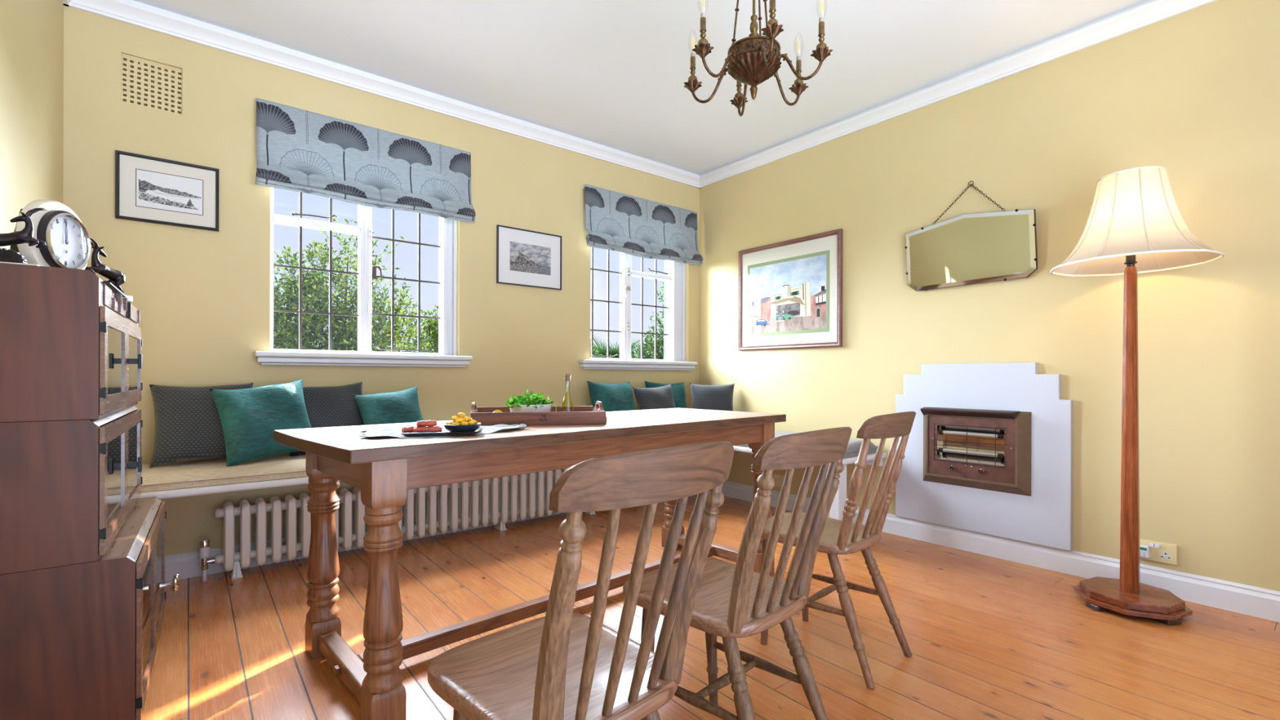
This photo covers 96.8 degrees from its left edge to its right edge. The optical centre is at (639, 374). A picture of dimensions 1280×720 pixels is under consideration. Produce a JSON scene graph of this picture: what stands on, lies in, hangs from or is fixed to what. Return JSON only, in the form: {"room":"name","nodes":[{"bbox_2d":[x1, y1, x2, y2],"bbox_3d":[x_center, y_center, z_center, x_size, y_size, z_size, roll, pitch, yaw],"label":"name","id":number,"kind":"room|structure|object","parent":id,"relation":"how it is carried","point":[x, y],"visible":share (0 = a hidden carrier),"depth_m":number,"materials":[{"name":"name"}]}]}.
{"room":"dining room","nodes":[
{"label":"dining room","id":0,"kind":"room"},
{"bbox_2d":[0,0,63,248],"bbox_3d":[-1.222,-0.328,0.710,0.200,2.650,4.150,0,0,-38],"label":"wall","id":1,"kind":"structure","parent":0,"point":[32,31],"depth_m":1.89,"materials":[{"name":"yellow paint"}]},
{"bbox_2d":[62,0,71,6],"bbox_3d":[-1.117,-1.605,0.791,0.060,0.097,4.150,0,0,-38],"label":"trim","id":2,"kind":"structure","parent":1,"relation":"attached to","point":[64,2],"depth_m":2.38,"materials":[{"name":"white paint"}]},
{"bbox_2d":[62,5,699,555],"bbox_3d":[-1.040,-0.328,3.647,4.140,2.650,0.220,0,0,-38],"label":"wall","id":3,"kind":"structure","parent":0,"point":[202,297],"depth_m":2.82,"materials":[{"name":"yellow paint"}]},
{"bbox_2d":[121,53,182,115],"bbox_3d":[-2.238,-1.316,2.611,0.210,0.221,0.070,0,0,-38],"label":"air vent","id":4,"kind":"object","parent":3,"relation":"in","point":[145,83],"visible":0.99,"depth_m":2.58,"materials":[{"name":"yellow paint"}]},
{"bbox_2d":[115,150,218,231],"bbox_3d":[-2.156,-0.836,2.603,0.365,0.297,0.020,0,0,-38],"label":"framed picture","id":5,"kind":"object","parent":3,"relation":"attached to","point":[148,188],"visible":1,"depth_m":2.60,"materials":[{"name":"black"}]},
{"bbox_2d":[136,168,202,214],"bbox_3d":[-2.154,-0.836,2.605,0.233,0.162,0.001,0,0,-38],"label":"artwork","id":6,"kind":"object","parent":5,"relation":"attached to","point":[157,190],"depth_m":2.60,"materials":[{"name":"white paper"}]},
{"bbox_2d":[253,186,472,367],"bbox_3d":[-1.503,-0.671,3.180,1.097,1.246,0.212,0,0,-38],"label":"window","id":7,"kind":"structure","parent":3,"relation":"in","point":[446,357],"depth_m":3.20,"materials":[{"name":"white paint"}]},
{"bbox_2d":[164,512,564,582],"bbox_3d":[-0.969,0.890,3.554,3.740,0.115,0.018,0,0,-38],"label":"baseboard","id":8,"kind":"structure","parent":3,"relation":"attached to","point":[187,565],"depth_m":2.69,"materials":[{"name":"white paint"}]},
{"bbox_2d":[254,97,475,222],"bbox_3d":[-1.444,-1.137,3.110,1.108,0.454,0.110,0,0,-38],"label":"blind","id":9,"kind":"object","parent":3,"relation":"attached to","point":[298,149],"visible":1,"depth_m":3.06,"materials":[{"name":"fabric"}]},
{"bbox_2d":[62,0,699,187],"bbox_3d":[-0.949,-1.604,3.537,3.740,0.097,0.060,0,0,-38],"label":"trim","id":10,"kind":"structure","parent":3,"relation":"attached to","point":[132,12],"depth_m":3.04,"materials":[{"name":"white paint"}]},
{"bbox_2d":[496,224,561,290],"bbox_3d":[-0.722,-0.766,3.744,0.468,0.369,0.020,0,0,-38],"label":"framed picture","id":11,"kind":"object","parent":3,"relation":"attached to","point":[524,257],"visible":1,"depth_m":3.73,"materials":[{"name":"grey paper"}]},
{"bbox_2d":[510,241,551,275],"bbox_3d":[-0.720,-0.766,3.746,0.298,0.187,0.001,0,0,-38],"label":"artwork","id":12,"kind":"object","parent":11,"relation":"attached to","point":[526,258],"depth_m":3.74},
{"bbox_2d":[577,246,697,370],"bbox_3d":[-0.023,-0.665,4.358,1.102,1.251,0.212,0,0,-38],"label":"window","id":13,"kind":"structure","parent":3,"relation":"in","point":[675,278],"depth_m":4.39,"materials":[{"name":"white paint"}]},
{"bbox_2d":[582,183,703,265],"bbox_3d":[0.056,-1.110,4.303,1.116,0.464,0.110,0,0,-38],"label":"blind","id":14,"kind":"object","parent":3,"relation":"attached to","point":[616,221],"visible":1,"depth_m":4.26,"materials":[{"name":"fabric"}]},
{"bbox_2d":[133,0,1148,174],"bbox_3d":[0.318,-1.699,1.944,4.140,0.100,4.570,0,0,-38],"label":"ceiling","id":15,"kind":"structure","parent":0,"point":[611,73],"depth_m":2.87,"materials":[{"name":"white paint"}]},
{"bbox_2d":[684,0,832,116],"bbox_3d":[0.401,-1.309,2.000,0.522,0.679,0.481,0,0,-38],"label":"chandelier","id":16,"kind":"object","parent":15,"relation":"hanging from","point":[753,60],"visible":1,"depth_m":1.95,"materials":[{"name":"brown metal"}]},
{"bbox_2d":[663,259,666,359],"bbox_3d":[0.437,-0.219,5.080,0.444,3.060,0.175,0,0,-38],"label":"window frame","id":17,"kind":"structure","parent":0,"point":[664,260],"depth_m":5.00,"materials":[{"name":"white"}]},
{"bbox_2d":[141,493,1279,719],"bbox_3d":[0.317,0.976,1.936,3.740,0.050,4.150,0,0,-38],"label":"floor","id":18,"kind":"structure","parent":0,"point":[988,637],"depth_m":2.03,"materials":[{"name":"brown wood"}]},
{"bbox_2d":[0,496,180,719],"bbox_3d":[-1.567,0.692,1.648,0.362,0.508,0.845,0,0,-37],"label":"cabinet","id":19,"kind":"object","parent":18,"relation":"on","point":[78,642],"visible":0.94,"depth_m":1.33,"materials":[{"name":"brown wood"}]},
{"bbox_2d":[0,405,142,574],"bbox_3d":[-1.603,0.271,1.620,0.270,0.334,0.845,0,0,-37],"label":"bookcase section","id":20,"kind":"object","parent":19,"relation":"on","point":[68,488],"visible":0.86,"depth_m":1.30,"materials":[{"name":"brown wood"}]},
{"bbox_2d":[0,262,142,422],"bbox_3d":[-1.602,-0.071,1.620,0.270,0.350,0.845,0,0,-37],"label":"bookcase section","id":21,"kind":"object","parent":20,"relation":"on","point":[71,342],"visible":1,"depth_m":1.30,"materials":[{"name":"brown wood"}]},
{"bbox_2d":[0,208,45,266],"bbox_3d":[-1.483,-0.323,1.339,0.117,0.154,0.050,0,0,-30],"label":"statuette","id":22,"kind":"object","parent":21,"relation":"on","point":[25,235],"visible":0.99,"depth_m":1.34,"materials":[{"name":"black metal"}]},
{"bbox_2d":[9,199,90,269],"bbox_3d":[-1.614,-0.360,1.550,0.105,0.228,0.220,0,0,-12],"label":"mantel clock","id":23,"kind":"object","parent":21,"relation":"on","point":[66,238],"visible":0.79,"depth_m":1.53,"materials":[{"name":"beige stone"}]},
{"bbox_2d":[84,238,133,302],"bbox_3d":[-1.739,-0.339,1.849,0.060,0.185,0.140,0,0,0],"label":"statuette","id":24,"kind":"object","parent":21,"relation":"on","point":[116,277],"visible":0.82,"depth_m":1.83,"materials":[{"name":"black metal"}]},
{"bbox_2d":[198,467,595,581],"bbox_3d":[-0.989,0.776,3.417,2.630,0.343,0.125,0,0,-38],"label":"radiator","id":25,"kind":"object","parent":18,"relation":"on","point":[495,501],"visible":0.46,"depth_m":3.08,"materials":[{"name":"white metal"}]},
{"bbox_2d":[139,445,886,519],"bbox_3d":[-0.466,0.707,2.922,3.736,0.484,1.628,0,0,-38],"label":"window seat","id":26,"kind":"object","parent":18,"relation":"on","point":[836,510],"visible":0.16,"depth_m":2.49,"materials":[{"name":"white paint"}]},
{"bbox_2d":[141,453,307,492],"bbox_3d":[-1.021,0.425,3.234,3.230,0.074,0.428,0,0,-38],"label":"seat cushion","id":27,"kind":"object","parent":26,"relation":"on","point":[175,475],"visible":0.19,"depth_m":2.43,"materials":[{"name":"fabric"}]},
{"bbox_2d":[149,382,253,467],"bbox_3d":[-1.988,0.217,2.596,0.385,0.359,0.222,0,0,-41],"label":"cushion","id":28,"kind":"object","parent":27,"relation":"on","point":[188,426],"visible":0.71,"depth_m":2.51,"materials":[{"name":"grey fabric"}]},
{"bbox_2d":[208,378,311,466],"bbox_3d":[-1.727,0.211,2.631,0.212,0.383,0.410,0,0,44],"label":"cushion","id":29,"kind":"object","parent":27,"relation":"on","point":[249,417],"visible":0.88,"depth_m":2.56,"materials":[{"name":"teal fabric"}]},
{"bbox_2d":[289,382,364,456],"bbox_3d":[-1.597,0.217,2.908,0.377,0.360,0.223,0,0,-44],"label":"cushion","id":30,"kind":"object","parent":27,"relation":"on","point":[331,406],"visible":0.46,"depth_m":2.88,"materials":[{"name":"grey fabric"}]},
{"bbox_2d":[352,386,423,425],"bbox_3d":[-1.305,0.232,3.006,0.358,0.342,0.186,0,0,-44],"label":"cushion","id":31,"kind":"object","parent":27,"relation":"on","point":[400,406],"visible":0.6,"depth_m":2.96,"materials":[{"name":"teal fabric"}]},
{"bbox_2d":[586,381,635,411],"bbox_3d":[-0.182,0.220,3.972,0.386,0.358,0.200,0,0,-40],"label":"cushion","id":32,"kind":"object","parent":27,"relation":"on","point":[613,397],"visible":0.53,"depth_m":3.91,"materials":[{"name":"teal fabric"}]},
{"bbox_2d":[632,384,675,409],"bbox_3d":[0.127,0.235,4.123,0.349,0.335,0.176,0,0,-35],"label":"cushion","id":33,"kind":"object","parent":27,"relation":"on","point":[659,397],"visible":0.51,"depth_m":4.07,"materials":[{"name":"grey fabric"}]},
{"bbox_2d":[736,444,748,447],"bbox_3d":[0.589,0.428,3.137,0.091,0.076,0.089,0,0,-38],"label":"seat cushion","id":34,"kind":"object","parent":26,"relation":"on","point":[744,445],"depth_m":3.69,"materials":[{"name":"grey fabric"}]},
{"bbox_2d":[644,381,686,408],"bbox_3d":[0.213,0.224,4.348,0.369,0.353,0.176,0,0,-29],"label":"cushion","id":35,"kind":"object","parent":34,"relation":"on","point":[678,389],"visible":0.25,"depth_m":4.35,"materials":[{"name":"teal fabric"}]},
{"bbox_2d":[689,382,734,410],"bbox_3d":[0.553,0.232,4.344,0.347,0.338,0.159,0,0,7],"label":"cushion","id":36,"kind":"object","parent":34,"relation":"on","point":[720,397],"visible":0.58,"depth_m":4.30,"materials":[{"name":"grey fabric"}]},
{"bbox_2d":[774,431,797,437],"bbox_3d":[0.914,0.429,3.768,0.348,0.076,0.234,0,0,-38],"label":"seat cushion","id":37,"kind":"object","parent":26,"relation":"on","point":[777,433],"depth_m":3.86,"materials":[{"name":"grey fabric"}]},
{"bbox_2d":[843,438,862,457],"bbox_3d":[1.137,0.430,3.094,0.773,0.076,0.429,0,0,-38],"label":"seat cushion","id":38,"kind":"object","parent":26,"relation":"on","point":[853,448],"depth_m":3.30,"materials":[{"name":"grey fabric"}]},
{"bbox_2d":[867,440,878,453],"bbox_3d":[1.255,0.430,3.094,0.507,0.076,0.283,0,0,-38],"label":"seat cushion","id":39,"kind":"object","parent":26,"relation":"on","point":[873,448],"depth_m":3.41,"materials":[{"name":"grey fabric"}]},
{"bbox_2d":[273,408,786,719],"bbox_3d":[-0.260,0.568,2.329,1.999,0.762,0.719,0,0,-43],"label":"table","id":40,"kind":"object","parent":18,"relation":"on","point":[383,468],"visible":0.73,"depth_m":1.80,"materials":[{"name":"brown wood"}]},
{"bbox_2d":[358,423,526,439],"bbox_3d":[-0.631,0.178,1.853,0.528,0.017,0.352,0,0,-17],"label":"linen cloth","id":41,"kind":"object","parent":40,"relation":"on","point":[393,431],"visible":0.62,"depth_m":1.83,"materials":[{"name":"white fabric"}]},
{"bbox_2d":[398,427,482,436],"bbox_3d":[-0.611,0.177,1.753,0.238,0.012,0.120,0,0,-14],"label":"serving plate","id":42,"kind":"object","parent":41,"relation":"on","point":[445,433],"visible":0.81,"depth_m":1.70,"materials":[{"name":"black"}]},
{"bbox_2d":[401,426,420,432],"bbox_3d":[-0.697,0.167,1.743,0.062,0.021,0.025,0,0,-43],"label":"roll","id":43,"kind":"object","parent":42,"relation":"on","point":[405,429],"visible":0.55,"depth_m":1.73,"materials":[{"name":"brown food"}]},
{"bbox_2d":[413,426,442,432],"bbox_3d":[-0.648,0.168,1.735,0.082,0.020,0.023,0,0,-19],"label":"roll","id":44,"kind":"object","parent":42,"relation":"on","point":[422,429],"visible":0.93,"depth_m":1.73,"materials":[{"name":"brown food"}]},
{"bbox_2d":[416,420,436,426],"bbox_3d":[-0.657,0.149,1.750,0.058,0.020,0.024,0,0,-23],"label":"roll","id":45,"kind":"object","parent":44,"relation":"on","point":[422,423],"visible":1,"depth_m":1.74,"materials":[{"name":"brown food"}]},
{"bbox_2d":[443,422,481,431],"bbox_3d":[-0.554,0.165,1.772,0.115,0.026,0.115,0,0,-38],"label":"bowl","id":46,"kind":"object","parent":42,"relation":"on","point":[469,428],"visible":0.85,"depth_m":1.73,"materials":[{"name":"black"}]},
{"bbox_2d":[452,422,459,425],"bbox_3d":[-0.567,0.153,1.745,0.024,0.018,0.022,0,0,40],"label":"floret","id":47,"kind":"object","parent":46,"relation":"in","point":[454,423],"visible":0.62,"depth_m":1.74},
{"bbox_2d":[454,417,464,423],"bbox_3d":[-0.561,0.143,1.764,0.027,0.023,0.030,0,0,27],"label":"floret","id":48,"kind":"object","parent":46,"relation":"in","point":[460,420],"visible":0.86,"depth_m":1.75,"materials":[{"name":"yellow food"}]},
{"bbox_2d":[451,416,458,421],"bbox_3d":[-0.575,0.135,1.762,0.020,0.017,0.022,0,0,34],"label":"floret","id":49,"kind":"object","parent":48,"relation":"on","point":[453,418],"visible":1,"depth_m":1.75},
{"bbox_2d":[457,412,465,417],"bbox_3d":[-0.561,0.127,1.779,0.026,0.020,0.024,0,0,31],"label":"floret","id":50,"kind":"object","parent":48,"relation":"on","point":[460,415],"visible":0.98,"depth_m":1.77,"materials":[{"name":"yellow food"}]},
{"bbox_2d":[459,421,468,425],"bbox_3d":[-0.542,0.152,1.748,0.026,0.020,0.024,0,0,-1],"label":"floret","id":51,"kind":"object","parent":46,"relation":"in","point":[464,423],"visible":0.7,"depth_m":1.74,"materials":[{"name":"yellow food"}]},
{"bbox_2d":[462,416,470,422],"bbox_3d":[-0.546,0.139,1.782,0.026,0.021,0.028,0,0,-26],"label":"floret","id":52,"kind":"object","parent":46,"relation":"in","point":[467,419],"visible":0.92,"depth_m":1.77,"materials":[{"name":"yellow food"}]},
{"bbox_2d":[469,400,607,426],"bbox_3d":[-0.410,0.147,2.280,0.505,0.079,0.375,0,0,-12],"label":"wooden tray","id":53,"kind":"object","parent":40,"relation":"on","point":[585,415],"visible":0.88,"depth_m":2.11,"materials":[{"name":"brown wood"}]},
{"bbox_2d":[509,404,551,412],"bbox_3d":[-0.437,0.146,2.268,0.171,0.062,0.171,0,0,-38],"label":"salad bowl","id":54,"kind":"object","parent":53,"relation":"in","point":[547,407],"visible":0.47,"depth_m":2.20,"materials":[{"name":"white ceramic"}]},
{"bbox_2d":[505,388,556,411],"bbox_3d":[-0.441,0.108,2.263,0.199,0.108,0.200,0,0,-38],"label":"salad leaves","id":55,"kind":"object","parent":54,"relation":"in","point":[537,398],"visible":0.98,"depth_m":2.23,"materials":[{"name":"green plant"}]},
{"bbox_2d":[560,373,574,410],"bbox_3d":[-0.296,0.085,2.316,0.069,0.184,0.069,0,0,-38],"label":"oil bottle","id":56,"kind":"object","parent":53,"relation":"in","point":[567,375],"visible":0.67,"depth_m":2.31,"materials":[{"name":"clear glass"}]},
{"bbox_2d":[427,441,733,719],"bbox_3d":[-0.115,0.528,1.003,0.363,0.853,0.519,0,0,-43],"label":"chair","id":57,"kind":"object","parent":18,"relation":"on","point":[562,664],"visible":1,"depth_m":0.89,"materials":[{"name":"brown wood"}]},
{"bbox_2d":[622,426,852,719],"bbox_3d":[0.234,0.535,1.408,0.363,0.840,0.519,0,0,-43],"label":"chair","id":58,"kind":"object","parent":18,"relation":"on","point":[732,602],"visible":0.89,"depth_m":1.28,"materials":[{"name":"brown wood"}]},
{"bbox_2d":[760,411,915,688],"bbox_3d":[0.663,0.536,1.980,0.363,0.840,0.519,0,0,-43],"label":"chair","id":59,"kind":"object","parent":18,"relation":"on","point":[843,536],"visible":0.85,"depth_m":1.84,"materials":[{"name":"brown wood"}]},
{"bbox_2d":[1049,165,1225,625],"bbox_3d":[2.023,0.067,2.343,0.538,1.778,0.540,0,0,-16],"label":"floor lamp","id":60,"kind":"object","parent":18,"relation":"on","point":[1135,224],"visible":1,"depth_m":2.31,"materials":[{"name":"brown wood"}]},
{"bbox_2d":[698,0,1279,591],"bbox_3d":[1.862,-0.320,3.163,0.200,2.650,4.150,0,0,-38],"label":"wall","id":61,"kind":"structure","parent":0,"point":[1194,94],"depth_m":2.68,"materials":[{"name":"yellow paint"}]},
{"bbox_2d":[772,473,785,487],"bbox_3d":[0.985,0.758,4.087,0.015,0.086,0.145,0,0,-38],"label":"wall socket","id":62,"kind":"object","parent":61,"relation":"attached to","point":[779,479],"visible":0.66,"depth_m":4.07,"materials":[{"name":"beige"}]},
{"bbox_2d":[737,228,842,351],"bbox_3d":[1.034,-0.567,4.022,0.026,0.762,0.874,0,0,-38],"label":"framed picture","id":63,"kind":"object","parent":61,"relation":"attached to","point":[790,291],"visible":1,"depth_m":3.98,"materials":[{"name":"multicoloured paper"}]},
{"bbox_2d":[750,253,826,333],"bbox_3d":[1.031,-0.557,4.023,0.004,0.491,0.655,0,0,-38],"label":"artwork","id":64,"kind":"object","parent":63,"relation":"attached to","point":[788,295],"depth_m":4.00,"materials":[{"name":"multicoloured paper"}]},
{"bbox_2d":[698,0,1218,188],"bbox_3d":[1.764,-1.597,3.082,0.060,0.097,4.150,0,0,-38],"label":"trim","id":65,"kind":"structure","parent":61,"relation":"attached to","point":[1149,12],"depth_m":3.02,"materials":[{"name":"white paint"}]},
{"bbox_2d":[904,181,1037,291],"bbox_3d":[1.763,-0.766,3.071,0.057,0.570,0.658,0,0,-38],"label":"wall mirror","id":66,"kind":"object","parent":61,"relation":"attached to","point":[982,247],"visible":1,"depth_m":3.04,"materials":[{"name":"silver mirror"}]},
{"bbox_2d":[909,213,1031,286],"bbox_3d":[1.755,-0.676,3.065,0.001,0.337,0.601,-6,4,-38],"label":"mirror glass","id":67,"kind":"object","parent":66,"relation":"attached to","point":[964,249],"depth_m":3.04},
{"bbox_2d":[895,362,1072,551],"bbox_3d":[1.798,0.388,3.052,0.030,0.904,0.860,0,0,-38],"label":"fireplace surround","id":68,"kind":"object","parent":61,"relation":"attached to","point":[1044,517],"visible":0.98,"depth_m":2.94,"materials":[{"name":"white paint"}]},
{"bbox_2d":[920,407,1031,496],"bbox_3d":[1.756,0.394,3.018,0.080,0.422,0.533,0,0,-38],"label":"fire","id":69,"kind":"object","parent":68,"relation":"attached to","point":[990,450],"visible":1,"depth_m":2.99,"materials":[{"name":"brown metal"}]},
{"bbox_2d":[920,407,1019,420],"bbox_3d":[1.747,0.205,3.029,0.080,0.044,0.462,0,0,-38],"label":"hood","id":70,"kind":"object","parent":69,"relation":"attached to","point":[931,413],"depth_m":3.02,"materials":[{"name":"brown metal"}]},
{"bbox_2d":[721,480,1279,622],"bbox_3d":[1.773,0.897,3.095,0.018,0.115,4.150,0,0,-38],"label":"baseboard","id":71,"kind":"structure","parent":61,"relation":"attached to","point":[1253,601],"depth_m":2.72,"materials":[{"name":"white paint"}]},
{"bbox_2d":[1139,538,1177,565],"bbox_3d":[2.256,0.773,2.490,0.015,0.087,0.145,0,0,-38],"label":"wall socket","id":72,"kind":"object","parent":61,"relation":"attached to","point":[1160,552],"visible":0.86,"depth_m":2.47,"materials":[{"name":"beige"}]},
{"bbox_2d":[1139,544,1150,558],"bbox_3d":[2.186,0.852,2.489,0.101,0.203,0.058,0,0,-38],"label":"plug adaptor","id":73,"kind":"object","parent":72,"relation":"attached to","point":[1144,550],"visible":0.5,"depth_m":2.49,"materials":[{"name":"white paint"}]},
{"bbox_2d":[1148,542,1154,546],"bbox_3d":[2.246,0.747,2.495,0.007,0.016,0.017,0,0,-38],"label":"rocker switch","id":74,"kind":"object","parent":72,"relation":"attached to","point":[1151,544],"depth_m":2.49,"materials":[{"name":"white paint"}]},
{"bbox_2d":[1160,551,1171,559],"bbox_3d":[2.276,0.781,2.460,0.002,0.026,0.038,0,0,-38],"label":"outlet","id":75,"kind":"object","parent":72,"relation":"attached to","point":[1163,555],"depth_m":2.46,"materials":[{"name":"white plastic"}]},
{"label":"outside","id":76,"kind":"structure","parent":0,"visible":0},
{"bbox_3d":[-14.395,1.335,31.474,70.000,0.050,59.600,0,0,-38],"label":"lawn","id":77,"kind":"structure","parent":76,"visible":0},
{"bbox_2d":[273,215,434,352],"bbox_3d":[-3.286,-0.147,5.699,2.634,3.023,1.454,0,0,-32],"label":"tree","id":78,"kind":"object","parent":77,"relation":"on","point":[285,337],"visible":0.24,"depth_m":5.59,"materials":[{"name":"green plant"}]},
{"bbox_2d":[405,304,439,353],"bbox_3d":[-2.671,0.122,7.746,0.993,2.453,1.079,0,0,10],"label":"shrub","id":79,"kind":"object","parent":77,"relation":"on","point":[433,340],"visible":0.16,"depth_m":7.57,"materials":[{"name":"green plant"}]},
{"bbox_2d":[590,328,611,358],"bbox_3d":[-0.882,0.239,8.241,0.985,2.227,0.847,0,0,-38],"label":"shrub","id":80,"kind":"object","parent":77,"relation":"on","point":[596,351],"visible":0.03,"depth_m":8.23,"materials":[{"name":"green plant"}]},
{"bbox_2d":[590,333,638,358],"bbox_3d":[-0.650,0.216,11.486,1.372,2.272,1.483,0,0,-6],"label":"fan palm","id":81,"kind":"object","parent":77,"relation":"on","point":[602,350],"visible":0.27,"depth_m":11.07,"materials":[{"name":"green plant"}]},
{"bbox_2d":[631,281,663,359],"bbox_3d":[0.352,-0.143,8.962,1.266,3.007,1.086,0,0,-38],"label":"shrub","id":82,"kind":"object","parent":77,"relation":"on","point":[660,355],"visible":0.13,"depth_m":8.83,"materials":[{"name":"green plant"}]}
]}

